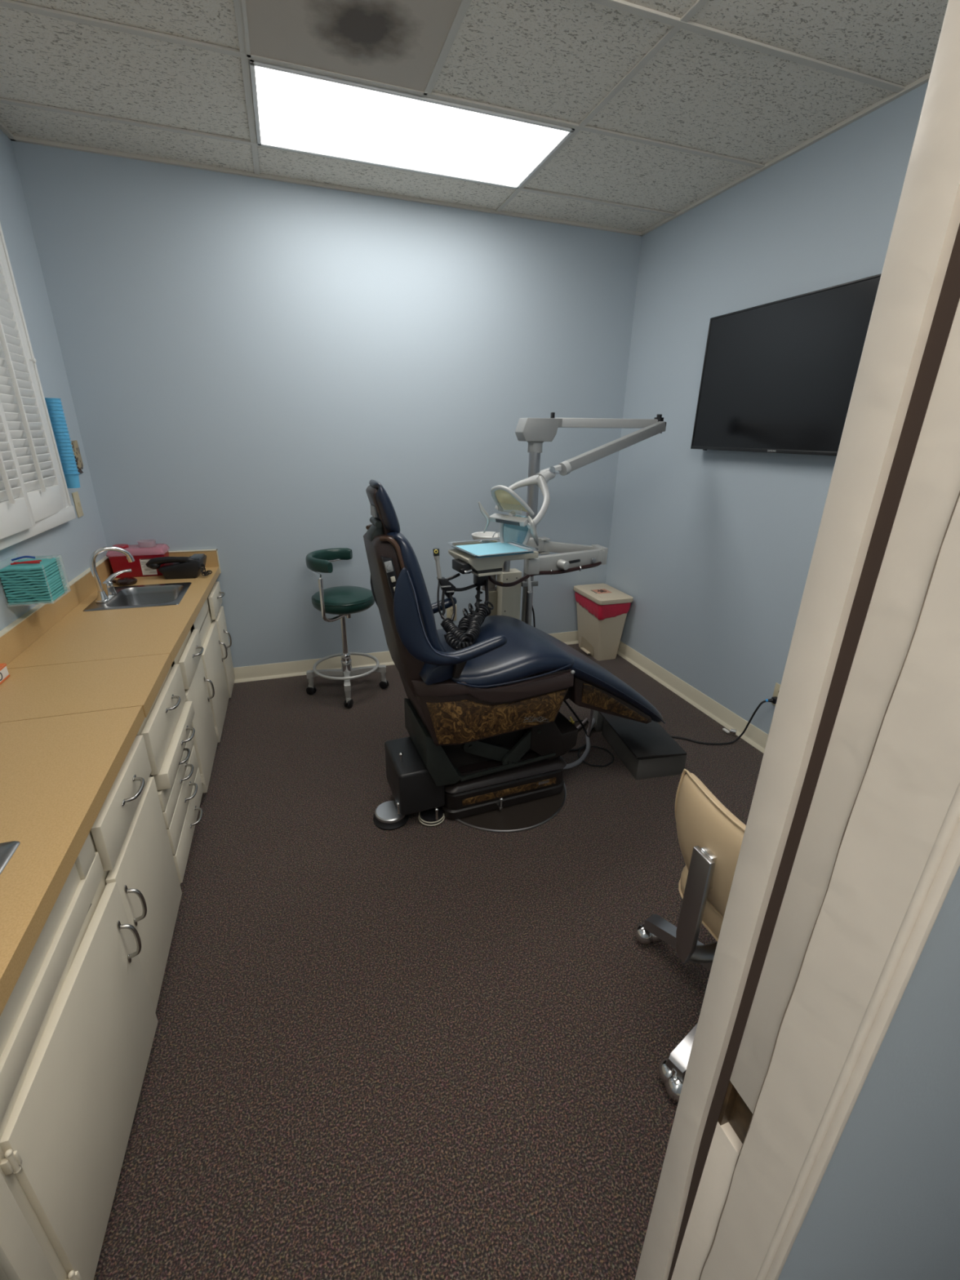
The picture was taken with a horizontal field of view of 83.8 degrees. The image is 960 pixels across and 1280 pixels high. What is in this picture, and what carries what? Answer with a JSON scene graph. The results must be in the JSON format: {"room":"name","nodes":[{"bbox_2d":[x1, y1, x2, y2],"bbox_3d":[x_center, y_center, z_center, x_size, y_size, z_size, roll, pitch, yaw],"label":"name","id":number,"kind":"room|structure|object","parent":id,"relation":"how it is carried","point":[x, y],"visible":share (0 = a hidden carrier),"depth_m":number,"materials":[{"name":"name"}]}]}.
{"room":"dental clinic","nodes":[
{"label":"dental clinic","id":0,"kind":"room"},
{"bbox_2d":[0,128,107,631],"bbox_3d":[-1.274,-0.116,0.525,0.120,2.767,4.900,-6,22,-18],"label":"wall","id":1,"kind":"structure","parent":0,"point":[73,541],"depth_m":2.32,"materials":[{"name":"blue paint"}]},
{"bbox_2d":[0,222,75,550],"bbox_3d":[-1.674,-0.866,1.628,0.126,1.167,1.292,-6,22,-18],"label":"window","id":2,"kind":"structure","parent":1,"relation":"in","point":[64,515],"depth_m":2.15,"materials":[{"name":"white paint"}]},
{"bbox_2d":[0,398,35,539],"bbox_3d":[-1.573,-0.823,1.616,0.042,1.014,0.425,-6,22,-18],"label":"shutter panel","id":3,"kind":"object","parent":2,"relation":"attached to","point":[16,516],"visible":1,"depth_m":1.84,"materials":[{"name":"white paint"}]},
{"bbox_2d":[0,249,66,522],"bbox_3d":[-1.731,-0.973,1.985,0.042,1.008,0.451,-7,23,-20],"label":"shutter panel","id":4,"kind":"object","parent":2,"relation":"attached to","point":[19,397],"visible":0.84,"depth_m":2.04,"materials":[{"name":"white paint"}]},
{"bbox_2d":[70,440,83,473],"bbox_3d":[-1.948,-0.880,2.580,0.010,0.156,0.115,-6,22,-18],"label":"switch plate","id":5,"kind":"object","parent":1,"relation":"attached to","point":[78,460],"visible":0.64,"depth_m":2.59,"materials":[{"name":"beige plastic"}]},
{"bbox_2d":[71,491,83,517],"bbox_3d":[-1.911,-0.645,2.544,0.010,0.114,0.070,-6,22,-18],"label":"wall outlet","id":6,"kind":"object","parent":1,"relation":"attached to","point":[75,495],"visible":1,"depth_m":2.54,"materials":[{"name":"beige plastic"}]},
{"bbox_3d":[-1.598,-0.221,1.919,0.135,0.149,0.173,-6,22,-18],"label":"dispenser","id":7,"kind":"object","parent":1,"relation":"attached to","visible":0},
{"bbox_2d":[8,588,67,604],"bbox_3d":[-1.598,-0.159,1.940,0.123,0.011,0.163,-6,22,-18],"label":"bib","id":8,"kind":"object","parent":7,"relation":"in","point":[66,589],"visible":0.41,"depth_m":1.88,"materials":[{"name":"teal paper"}]},
{"bbox_2d":[7,586,66,602],"bbox_3d":[-1.598,-0.167,1.936,0.123,0.010,0.163,-6,22,-18],"label":"bib","id":9,"kind":"object","parent":8,"relation":"on","point":[62,589],"visible":0.42,"depth_m":1.88,"materials":[{"name":"teal paper"}]},
{"bbox_2d":[7,582,66,599],"bbox_3d":[-1.599,-0.178,1.935,0.123,0.011,0.163,-6,22,-18],"label":"bib","id":10,"kind":"object","parent":9,"relation":"on","point":[63,585],"visible":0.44,"depth_m":1.88,"materials":[{"name":"teal paper"}]},
{"bbox_2d":[5,580,65,597],"bbox_3d":[-1.597,-0.186,1.928,0.123,0.011,0.163,-6,22,-18],"label":"bib","id":11,"kind":"object","parent":10,"relation":"on","point":[45,593],"visible":0.42,"depth_m":1.86,"materials":[{"name":"teal paper"}]},
{"bbox_2d":[5,577,65,594],"bbox_3d":[-1.598,-0.196,1.927,0.123,0.010,0.163,-6,22,-18],"label":"bib","id":12,"kind":"object","parent":11,"relation":"on","point":[63,579],"visible":0.42,"depth_m":1.86,"materials":[{"name":"teal paper"}]},
{"bbox_2d":[4,575,64,591],"bbox_3d":[-1.598,-0.204,1.923,0.123,0.010,0.163,-6,22,-18],"label":"bib","id":13,"kind":"object","parent":12,"relation":"on","point":[63,576],"visible":0.41,"depth_m":1.86,"materials":[{"name":"teal paper"}]},
{"bbox_2d":[3,573,63,589],"bbox_3d":[-1.597,-0.213,1.917,0.123,0.010,0.163,-6,22,-18],"label":"bib","id":14,"kind":"object","parent":13,"relation":"on","point":[31,585],"visible":0.41,"depth_m":1.85,"materials":[{"name":"teal paper"}]},
{"bbox_2d":[2,570,63,585],"bbox_3d":[-1.598,-0.223,1.917,0.123,0.010,0.163,-6,22,-18],"label":"bib","id":15,"kind":"object","parent":14,"relation":"on","point":[61,571],"visible":0.41,"depth_m":1.85,"materials":[{"name":"teal paper"}]},
{"bbox_2d":[1,568,62,582],"bbox_3d":[-1.596,-0.231,1.910,0.123,0.010,0.163,-6,22,-18],"label":"bib","id":16,"kind":"object","parent":15,"relation":"on","point":[58,571],"visible":0.42,"depth_m":1.85,"materials":[{"name":"teal paper"}]},
{"bbox_2d":[0,564,62,580],"bbox_3d":[-1.597,-0.241,1.909,0.123,0.010,0.163,-6,22,-18],"label":"bib","id":17,"kind":"object","parent":16,"relation":"on","point":[59,566],"visible":0.42,"depth_m":1.85,"materials":[{"name":"teal paper"}]},
{"bbox_2d":[0,563,61,577],"bbox_3d":[-1.596,-0.249,1.903,0.123,0.010,0.163,-6,22,-18],"label":"bib","id":18,"kind":"object","parent":17,"relation":"on","point":[57,564],"visible":0.42,"depth_m":1.84,"materials":[{"name":"teal paper"}]},
{"bbox_2d":[0,560,60,575],"bbox_3d":[-1.596,-0.258,1.900,0.123,0.010,0.163,-6,22,-18],"label":"bib","id":19,"kind":"object","parent":18,"relation":"on","point":[43,570],"visible":0.41,"depth_m":1.84,"materials":[{"name":"teal paper"}]},
{"bbox_2d":[0,557,59,572],"bbox_3d":[-1.597,-0.269,1.898,0.123,0.011,0.163,-6,22,-18],"label":"bib","id":20,"kind":"object","parent":19,"relation":"on","point":[45,562],"visible":0.91,"depth_m":1.87,"materials":[{"name":"teal paper"}]},
{"bbox_2d":[11,555,35,560],"bbox_3d":[-1.626,-0.291,1.903,0.068,0.015,0.008,-12,25,-30],"label":"pen","id":21,"kind":"object","parent":20,"relation":"on","point":[22,557],"visible":1,"depth_m":1.90,"materials":[{"name":"blue plastic"}]},
{"bbox_2d":[10,560,41,564],"bbox_3d":[-1.594,-0.273,1.879,0.082,0.009,0.036,-9,23,-24],"label":"clip","id":22,"kind":"object","parent":20,"relation":"on","point":[34,561],"visible":1,"depth_m":1.87,"materials":[{"name":"red plastic"}]},
{"bbox_3d":[-1.842,-0.857,2.362,0.075,0.260,0.075,-6,22,-18],"label":"dispenser","id":23,"kind":"object","parent":1,"relation":"attached to","visible":0},
{"bbox_2d":[47,408,63,413],"bbox_3d":[-1.840,-0.965,2.320,0.068,0.066,0.068,-6,22,-18],"label":"paper cup","id":24,"kind":"object","parent":23,"relation":"in","point":[50,411],"visible":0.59,"depth_m":2.29,"materials":[{"name":"blue paper"}]},
{"bbox_2d":[46,404,62,409],"bbox_3d":[-1.839,-0.979,2.315,0.068,0.066,0.068,-6,22,-18],"label":"paper cup","id":25,"kind":"object","parent":24,"relation":"on","point":[49,406],"visible":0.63,"depth_m":2.28,"materials":[{"name":"blue paper"}]},
{"bbox_2d":[45,401,62,405],"bbox_3d":[-1.839,-0.992,2.309,0.068,0.066,0.068,-6,22,-18],"label":"paper cup","id":26,"kind":"object","parent":25,"relation":"on","point":[51,403],"visible":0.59,"depth_m":2.28,"materials":[{"name":"blue paper"}]},
{"bbox_2d":[44,397,61,402],"bbox_3d":[-1.839,-1.006,2.304,0.068,0.066,0.068,-6,22,-18],"label":"paper cup","id":27,"kind":"object","parent":26,"relation":"on","point":[47,399],"visible":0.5,"depth_m":2.27,"materials":[{"name":"blue paper"}]},
{"bbox_2d":[48,412,64,416],"bbox_3d":[-1.840,-0.952,2.325,0.068,0.066,0.068,-6,22,-18],"label":"paper cup","id":28,"kind":"object","parent":23,"relation":"in","point":[50,414],"visible":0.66,"depth_m":2.29,"materials":[{"name":"blue paper"}]},
{"bbox_2d":[49,416,65,420],"bbox_3d":[-1.840,-0.938,2.330,0.068,0.066,0.068,-6,22,-18],"label":"paper cup","id":29,"kind":"object","parent":23,"relation":"in","point":[52,418],"visible":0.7,"depth_m":2.30,"materials":[{"name":"blue paper"}]},
{"bbox_2d":[50,419,66,423],"bbox_3d":[-1.841,-0.925,2.336,0.068,0.066,0.068,-6,22,-18],"label":"paper cup","id":30,"kind":"object","parent":23,"relation":"in","point":[51,421],"visible":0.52,"depth_m":2.31,"materials":[{"name":"blue"}]},
{"bbox_2d":[51,423,66,427],"bbox_3d":[-1.841,-0.911,2.341,0.068,0.066,0.068,-6,22,-18],"label":"paper cup","id":31,"kind":"object","parent":23,"relation":"in","point":[58,425],"visible":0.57,"depth_m":2.31,"materials":[{"name":"blue paper"}]},
{"bbox_2d":[52,426,68,431],"bbox_3d":[-1.841,-0.898,2.346,0.068,0.066,0.068,-6,22,-18],"label":"paper cup","id":32,"kind":"object","parent":23,"relation":"in","point":[55,428],"visible":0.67,"depth_m":2.31,"materials":[{"name":"blue"}]},
{"bbox_2d":[53,431,69,434],"bbox_3d":[-1.841,-0.884,2.351,0.068,0.066,0.068,-6,22,-18],"label":"paper cup","id":33,"kind":"object","parent":23,"relation":"in","point":[54,432],"visible":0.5,"depth_m":2.32,"materials":[{"name":"blue paper"}]},
{"bbox_2d":[53,434,70,438],"bbox_3d":[-1.841,-0.871,2.357,0.068,0.066,0.068,-6,22,-18],"label":"paper cup","id":34,"kind":"object","parent":23,"relation":"in","point":[56,436],"visible":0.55,"depth_m":2.33,"materials":[{"name":"blue paper"}]},
{"bbox_2d":[54,438,71,441],"bbox_3d":[-1.842,-0.857,2.362,0.068,0.066,0.068,-6,22,-18],"label":"paper cup","id":35,"kind":"object","parent":23,"relation":"in","point":[56,439],"visible":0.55,"depth_m":2.33,"materials":[{"name":"blue paper"}]},
{"bbox_2d":[55,441,71,444],"bbox_3d":[-1.842,-0.844,2.367,0.068,0.066,0.068,-6,22,-18],"label":"paper cup","id":36,"kind":"object","parent":23,"relation":"in","point":[57,442],"visible":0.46,"depth_m":2.34,"materials":[{"name":"blue paper"}]},
{"bbox_2d":[56,444,72,448],"bbox_3d":[-1.842,-0.830,2.372,0.068,0.066,0.068,-6,22,-18],"label":"paper cup","id":37,"kind":"object","parent":23,"relation":"in","point":[59,446],"visible":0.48,"depth_m":2.34,"materials":[{"name":"blue paper"}]},
{"bbox_2d":[58,452,74,455],"bbox_3d":[-1.843,-0.803,2.383,0.068,0.066,0.068,-6,22,-18],"label":"paper cup","id":38,"kind":"object","parent":23,"relation":"in","point":[60,453],"visible":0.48,"depth_m":2.35,"materials":[{"name":"blue"}]},
{"bbox_2d":[57,448,73,452],"bbox_3d":[-1.843,-0.817,2.378,0.068,0.066,0.068,-6,22,-18],"label":"paper cup","id":39,"kind":"object","parent":38,"relation":"on","point":[59,450],"visible":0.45,"depth_m":2.35,"materials":[{"name":"blue paper"}]},
{"bbox_2d":[60,458,75,462],"bbox_3d":[-1.843,-0.776,2.393,0.068,0.066,0.068,-6,22,-18],"label":"paper cup","id":40,"kind":"object","parent":23,"relation":"in","point":[68,460],"visible":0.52,"depth_m":2.36,"materials":[{"name":"blue"}]},
{"bbox_2d":[59,455,75,459],"bbox_3d":[-1.843,-0.790,2.388,0.068,0.066,0.068,-6,22,-18],"label":"paper cup","id":41,"kind":"object","parent":40,"relation":"on","point":[62,457],"visible":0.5,"depth_m":2.36,"materials":[{"name":"blue"}]},
{"bbox_2d":[61,462,76,466],"bbox_3d":[-1.843,-0.763,2.399,0.068,0.066,0.068,-6,22,-18],"label":"paper cup","id":42,"kind":"object","parent":23,"relation":"in","point":[73,464],"visible":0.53,"depth_m":2.37,"materials":[{"name":"blue paper"}]},
{"bbox_2d":[62,465,77,469],"bbox_3d":[-1.844,-0.749,2.404,0.068,0.066,0.068,-6,22,-18],"label":"paper cup","id":43,"kind":"object","parent":23,"relation":"in","point":[63,467],"visible":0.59,"depth_m":2.37,"materials":[{"name":"blue paper"}]},
{"bbox_2d":[62,468,78,472],"bbox_3d":[-1.844,-0.736,2.409,0.068,0.066,0.068,-6,22,-18],"label":"paper cup","id":44,"kind":"object","parent":23,"relation":"in","point":[64,470],"visible":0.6,"depth_m":2.38,"materials":[{"name":"blue paper"}]},
{"bbox_2d":[63,471,80,488],"bbox_3d":[-1.844,-0.722,2.414,0.068,0.066,0.068,-6,22,-18],"label":"paper cup","id":45,"kind":"object","parent":23,"relation":"in","point":[73,481],"visible":0.77,"depth_m":2.40,"materials":[{"name":"blue paper"}]},
{"bbox_2d":[11,140,641,667],"bbox_3d":[-0.545,-1.153,3.230,3.359,2.767,0.120,-6,22,-18],"label":"wall","id":46,"kind":"structure","parent":0,"point":[242,356],"depth_m":2.96,"materials":[{"name":"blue paint"}]},
{"bbox_2d":[233,631,578,683],"bbox_3d":[-0.315,0.091,3.726,2.632,0.097,0.020,-6,22,-18],"label":"baseboard","id":47,"kind":"structure","parent":46,"relation":"attached to","point":[299,668],"depth_m":3.47,"materials":[{"name":"beige plastic"}]},
{"bbox_2d":[446,604,456,620],"bbox_3d":[-0.195,-0.185,3.667,0.070,0.114,0.008,-6,22,-18],"label":"wall outlet","id":48,"kind":"object","parent":46,"relation":"attached to","point":[449,611],"visible":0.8,"depth_m":3.66,"materials":[{"name":"beige plastic"}]},
{"bbox_2d":[93,643,764,1279],"bbox_3d":[0.235,1.034,1.529,3.719,0.050,5.100,-6,22,-18],"label":"floor","id":49,"kind":"structure","parent":0,"point":[414,1051],"depth_m":1.46,"materials":[{"name":"brown carpet"}]},
{"bbox_2d":[0,735,182,1279],"bbox_3d":[-1.029,0.759,1.141,0.534,0.700,0.998,-6,22,-18],"label":"base cabinet","id":50,"kind":"object","parent":49,"relation":"on","point":[78,1023],"visible":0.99,"depth_m":1.02,"materials":[{"name":"beige paint"}]},
{"bbox_2d":[0,706,145,1015],"bbox_3d":[-1.042,0.366,0.991,0.506,0.137,1.026,-6,22,-18],"label":"countertop","id":51,"kind":"structure","parent":50,"relation":"on","point":[57,773],"depth_m":1.14,"materials":[{"name":"yellow laminate"}]},
{"bbox_2d":[0,840,20,874],"bbox_3d":[-0.985,0.532,0.805,0.364,0.124,0.427,-6,22,-18],"label":"sink","id":52,"kind":"object","parent":51,"relation":"in","point":[7,849],"visible":1,"depth_m":1.00,"materials":[{"name":"silver metal"}]},
{"bbox_2d":[136,663,203,884],"bbox_3d":[-1.270,0.487,1.829,0.553,0.700,0.552,-6,22,-18],"label":"base cabinet","id":53,"kind":"object","parent":49,"relation":"on","point":[166,733],"visible":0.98,"depth_m":1.82,"materials":[{"name":"beige paint"}]},
{"bbox_2d":[0,653,172,723],"bbox_3d":[-1.270,0.116,1.622,0.509,0.137,0.401,-6,22,-18],"label":"countertop","id":54,"kind":"structure","parent":53,"relation":"on","point":[33,692],"depth_m":1.63,"materials":[{"name":"yellow laminate"}]},
{"bbox_2d":[0,662,9,684],"bbox_3d":[-1.488,0.118,1.621,0.047,0.045,0.127,-6,22,-18],"label":"box","id":55,"kind":"object","parent":54,"relation":"on","point":[4,674],"visible":1,"depth_m":1.66,"materials":[{"name":"white"}]},
{"bbox_2d":[172,628,217,793],"bbox_3d":[-1.431,0.318,2.256,0.542,0.700,0.419,-6,22,-18],"label":"base cabinet","id":56,"kind":"object","parent":49,"relation":"on","point":[188,657],"visible":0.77,"depth_m":2.28,"materials":[{"name":"beige paint"}]},
{"bbox_2d":[0,549,221,669],"bbox_3d":[-1.541,-0.193,2.405,0.536,0.137,1.361,-6,22,-18],"label":"countertop","id":57,"kind":"structure","parent":56,"relation":"on","point":[57,632],"depth_m":2.09,"materials":[{"name":"yellow laminate"}]},
{"bbox_2d":[89,546,134,603],"bbox_3d":[-1.667,-0.312,2.442,0.169,0.242,0.165,-6,22,-18],"label":"faucet","id":58,"kind":"object","parent":57,"relation":"on","point":[106,591],"visible":1,"depth_m":2.41,"materials":[{"name":"silver metal"}]},
{"bbox_2d":[111,577,137,586],"bbox_3d":[-1.812,-0.295,2.694,0.146,0.028,0.092,-6,22,-18],"label":"stopper","id":59,"kind":"object","parent":57,"relation":"on","point":[125,581],"visible":0.85,"depth_m":2.68,"materials":[{"name":"black rubber"}]},
{"bbox_2d":[82,582,191,611],"bbox_3d":[-1.594,-0.154,2.541,0.370,0.124,0.393,-6,22,-18],"label":"sink","id":60,"kind":"object","parent":57,"relation":"in","point":[160,594],"visible":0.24,"depth_m":2.65,"materials":[{"name":"silver metal"}]},
{"bbox_2d":[106,539,169,577],"bbox_3d":[-1.819,-0.441,2.862,0.268,0.176,0.161,-6,22,-18],"label":"sharps container","id":61,"kind":"object","parent":57,"relation":"on","point":[142,553],"visible":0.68,"depth_m":2.81,"materials":[{"name":"red plastic"}]},
{"bbox_2d":[145,553,212,578],"bbox_3d":[-1.597,-0.405,2.865,0.302,0.117,0.171,-4,22,-12],"label":"desk telephone","id":62,"kind":"object","parent":57,"relation":"on","point":[175,567],"visible":1,"depth_m":2.79,"materials":[{"name":"black plastic"}]},
{"bbox_2d":[191,581,235,742],"bbox_3d":[-1.624,0.104,2.797,0.551,0.700,0.812,-6,22,-18],"label":"base cabinet","id":63,"kind":"object","parent":49,"relation":"on","point":[211,623],"visible":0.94,"depth_m":2.81,"materials":[{"name":"beige paint"}]},
{"bbox_2d":[305,547,389,707],"bbox_3d":[-0.814,-0.087,3.156,0.459,0.823,0.428,16,26,33],"label":"stool","id":64,"kind":"object","parent":49,"relation":"on","point":[342,601],"visible":0.99,"depth_m":3.05,"materials":[{"name":"green leather"}]},
{"bbox_2d":[373,800,408,830],"bbox_3d":[-0.365,0.714,2.192,0.144,0.044,0.144,-6,22,-18],"label":"foot pedal","id":65,"kind":"object","parent":49,"relation":"on","point":[386,817],"visible":0.8,"depth_m":2.15,"materials":[{"name":"silver metal"}]},
{"bbox_2d":[417,806,444,826],"bbox_3d":[-0.199,0.718,2.198,0.110,0.040,0.110,-6,22,-18],"label":"foot pedal","id":66,"kind":"object","parent":49,"relation":"on","point":[428,817],"visible":0.79,"depth_m":2.17,"materials":[{"name":"black plastic"}]},
{"bbox_2d":[363,479,665,832],"bbox_3d":[0.213,0.026,2.208,1.293,1.336,0.593,-7,23,-21],"label":"dental chair","id":67,"kind":"object","parent":49,"relation":"on","point":[488,739],"visible":0.98,"depth_m":2.03,"materials":[{"name":"blue plastic"}]},
{"bbox_2d":[368,479,400,532],"bbox_3d":[-0.323,-0.443,1.793,0.086,0.179,0.181,-7,23,-21],"label":"cushion","id":68,"kind":"object","parent":67,"relation":"on","point":[384,518],"depth_m":1.73,"materials":[{"name":"blue leather"}]},
{"bbox_2d":[386,531,446,652],"bbox_3d":[-0.245,-0.168,1.935,0.204,0.486,0.421,-7,23,-21],"label":"cushion","id":69,"kind":"object","parent":67,"relation":"on","point":[401,554],"depth_m":1.75,"materials":[{"name":"blue leather"}]},
{"bbox_2d":[436,615,574,688],"bbox_3d":[0.046,0.038,2.142,0.535,0.144,0.536,-7,23,-21],"label":"seat cushion","id":70,"kind":"object","parent":67,"relation":"on","point":[530,658],"depth_m":1.96,"materials":[{"name":"blue leather"}]},
{"bbox_2d":[586,709,593,736],"bbox_3d":[0.527,0.321,2.707,0.124,0.413,0.024,-9,24,-25],"label":"hose","id":71,"kind":"object","parent":67,"relation":"hanging from","point":[591,710],"visible":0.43,"depth_m":2.76,"materials":[{"name":"grey plastic"}]},
{"bbox_2d":[525,622,662,722],"bbox_3d":[0.504,0.153,2.383,0.671,0.484,0.504,-7,23,-21],"label":"cushion","id":72,"kind":"object","parent":67,"relation":"on","point":[593,686],"depth_m":2.14,"materials":[{"name":"blue leather"}]},
{"bbox_2d":[433,412,666,650],"bbox_3d":[0.186,-0.288,2.665,0.710,1.590,1.575,18,27,37],"label":"dental delivery unit","id":73,"kind":"object","parent":49,"relation":"on","point":[504,599],"visible":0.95,"depth_m":2.55,"materials":[{"name":"silver metal"}]},
{"bbox_2d":[471,531,499,540],"bbox_3d":[0.044,-0.536,2.826,0.180,0.086,0.180,-6,22,-18],"label":"bowl","id":74,"kind":"object","parent":73,"relation":"on","point":[487,535],"depth_m":2.88,"materials":[{"name":"white ceramic"}]},
{"bbox_2d":[446,537,538,558],"bbox_3d":[0.051,-0.401,2.331,0.310,0.018,0.302,-10,24,-26],"label":"tray","id":75,"kind":"object","parent":73,"relation":"on","point":[530,548],"visible":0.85,"depth_m":2.36,"materials":[{"name":"silver metal"}]},
{"bbox_2d":[451,542,533,558],"bbox_3d":[0.053,-0.395,2.330,0.272,0.001,0.260,-10,24,-26],"label":"paper","id":76,"kind":"object","parent":75,"relation":"in","point":[497,547],"visible":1,"depth_m":2.34,"materials":[{"name":"teal paper"}]},
{"bbox_2d":[508,551,539,574],"bbox_3d":[0.130,-0.350,2.496,0.357,0.127,0.156,-6,22,-18],"label":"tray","id":77,"kind":"object","parent":73,"relation":"on","point":[531,560],"depth_m":2.57,"materials":[{"name":"metal"}]},
{"bbox_2d":[494,471,555,528],"bbox_3d":[0.235,-0.646,2.415,0.235,0.235,0.263,-13,26,-33],"label":"light","id":78,"kind":"object","parent":73,"relation":"attached to","point":[508,501],"depth_m":2.36,"materials":[{"name":"grey plastic"}]},
{"bbox_2d":[564,421,665,471],"bbox_3d":[0.660,-0.942,2.592,0.656,0.234,0.044,-13,25,-31],"label":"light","id":79,"kind":"object","parent":73,"relation":"attached to","point":[648,429],"depth_m":2.60,"materials":[{"name":"grey metal"}]},
{"bbox_2d":[564,700,589,751],"bbox_3d":[0.461,0.410,2.658,0.310,0.303,0.087,-18,28,-40],"label":"cable","id":80,"kind":"object","parent":49,"relation":"on","point":[565,701],"visible":0.64,"depth_m":2.70,"materials":[{"name":"black rubber"}]},
{"bbox_2d":[563,718,595,769],"bbox_3d":[0.506,0.536,2.673,0.089,0.061,0.546,13,24,29],"label":"hose","id":81,"kind":"object","parent":49,"relation":"on","point":[586,752],"visible":0.7,"depth_m":2.63,"materials":[{"name":"grey"}]},
{"bbox_2d":[576,718,588,729],"bbox_3d":[0.461,0.486,2.836,0.370,0.024,0.039,-17,27,-38],"label":"hose","id":82,"kind":"object","parent":49,"relation":"on","point":[585,720],"visible":0.24,"depth_m":2.91,"materials":[{"name":"grey plastic"}]},
{"bbox_2d":[573,720,594,731],"bbox_3d":[0.573,0.457,2.925,0.127,0.020,0.082,16,26,34],"label":"cable","id":83,"kind":"object","parent":49,"relation":"on","point":[593,728],"visible":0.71,"depth_m":2.94,"materials":[{"name":"black rubber"}]},
{"bbox_2d":[577,746,613,767],"bbox_3d":[0.571,0.573,2.639,0.178,0.011,0.178,-6,22,-18],"label":"cable","id":84,"kind":"object","parent":49,"relation":"on","point":[581,748],"visible":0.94,"depth_m":2.63,"materials":[{"name":"black rubber"}]},
{"bbox_2d":[592,710,603,731],"bbox_3d":[0.678,0.409,2.882,0.130,0.150,0.070,0,21,-2],"label":"junction cover","id":85,"kind":"object","parent":49,"relation":"on","point":[598,724],"visible":0.16,"depth_m":2.86,"materials":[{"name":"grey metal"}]},
{"bbox_2d":[573,583,633,660],"bbox_3d":[0.855,-0.128,3.826,0.268,0.475,0.390,-6,22,-18],"label":"waste bin","id":86,"kind":"object","parent":49,"relation":"on","point":[602,609],"visible":1,"depth_m":3.71,"materials":[{"name":"beige plastic"}]},
{"bbox_2d":[598,711,686,780],"bbox_3d":[0.795,0.506,2.652,0.268,0.140,0.452,-3,22,-11],"label":"utility box","id":87,"kind":"object","parent":49,"relation":"on","point":[647,751],"visible":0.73,"depth_m":2.52,"materials":[{"name":"grey metal"}]},
{"bbox_2d":[634,768,746,1102],"bbox_3d":[0.736,0.703,1.338,0.553,0.721,0.523,3,21,4],"label":"chair","id":88,"kind":"object","parent":49,"relation":"on","point":[710,837],"visible":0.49,"depth_m":1.26,"materials":[{"name":"beige leather"}]},
{"bbox_2d":[670,696,777,744],"bbox_3d":[1.188,0.388,2.733,0.558,0.314,0.078,7,22,15],"label":"power cord","id":89,"kind":"object","parent":49,"relation":"on","point":[773,700],"visible":0.83,"depth_m":2.75,"materials":[{"name":"black plastic"}]},
{"bbox_2d":[722,728,737,733],"bbox_3d":[1.332,0.482,2.854,0.030,0.034,0.077,-14,26,-34],"label":"clip","id":90,"kind":"object","parent":49,"relation":"on","point":[732,731],"visible":1,"depth_m":2.83,"materials":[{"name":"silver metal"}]},
{"bbox_2d":[0,0,948,231],"bbox_3d":[0.282,-1.452,0.564,3.359,0.050,5.140,-6,22,-18],"label":"ceiling","id":91,"kind":"structure","parent":0,"point":[554,59],"depth_m":1.85,"materials":[{"name":"tile"}]},
{"bbox_2d":[240,0,466,95],"bbox_3d":[-0.376,-1.815,1.553,0.594,0.012,0.594,-6,22,-18],"label":"ceiling vent","id":92,"kind":"object","parent":91,"relation":"in","point":[402,45],"visible":1,"depth_m":1.63,"materials":[{"name":"beige paint"}]},
{"bbox_2d":[248,59,574,189],"bbox_3d":[-0.283,-2.057,2.183,1.191,0.013,0.582,-6,22,-18],"label":"recessed light","id":93,"kind":"object","parent":91,"relation":"in","point":[296,110],"visible":1,"depth_m":2.13,"materials":[{"name":"white paint"}]},
{"bbox_2d":[0,0,905,216],"bbox_3d":[-0.007,-1.738,1.367,3.119,0.008,3.100,-6,22,-18],"label":"ceiling grid","id":94,"kind":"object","parent":91,"relation":"attached to","point":[684,22],"depth_m":1.79,"materials":[{"name":"beige paint"}]},
{"bbox_2d":[0,72,930,235],"bbox_3d":[-0.007,-1.735,1.368,3.119,0.014,3.100,-6,22,-18],"label":"trim","id":95,"kind":"structure","parent":91,"relation":"attached to","point":[924,79],"depth_m":2.48,"materials":[{"name":"beige paint"}]},
{"bbox_2d":[604,81,928,733],"bbox_3d":[1.794,-0.442,1.513,0.120,2.767,4.900,-6,22,-18],"label":"wall","id":96,"kind":"structure","parent":0,"point":[713,550],"depth_m":2.74,"materials":[{"name":"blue paint"}]},
{"bbox_2d":[617,640,768,753],"bbox_3d":[1.415,0.496,2.768,0.020,0.097,3.100,-6,22,-18],"label":"baseboard","id":97,"kind":"structure","parent":96,"relation":"attached to","point":[753,735],"depth_m":3.15,"materials":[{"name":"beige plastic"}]},
{"bbox_2d":[771,682,780,705],"bbox_3d":[1.453,0.272,2.596,0.008,0.114,0.070,-6,22,-18],"label":"wall outlet","id":98,"kind":"object","parent":96,"relation":"attached to","point":[777,686],"visible":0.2,"depth_m":2.60,"materials":[{"name":"beige plastic"}]},
{"bbox_2d":[690,273,881,456],"bbox_3d":[1.356,-1.132,2.310,0.081,0.620,1.095,-6,22,-18],"label":"television","id":99,"kind":"object","parent":96,"relation":"attached to","point":[778,376],"visible":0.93,"depth_m":2.31,"materials":[{"name":"black"}]},
{"bbox_2d":[777,866,959,1279],"bbox_3d":[0.441,-0.082,0.522,3.119,2.767,0.410,-6,22,-18],"label":"wall","id":100,"kind":"structure","parent":0,"point":[885,1205],"depth_m":0.47,"materials":[{"name":"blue paint"}]},
{"bbox_2d":[635,0,959,1279],"bbox_3d":[-0.144,0.347,0.309,0.850,2.100,0.129,-6,22,-18],"label":"door frame","id":101,"kind":"structure","parent":100,"relation":"in","point":[848,862],"depth_m":0.34,"materials":[{"name":"paint"}]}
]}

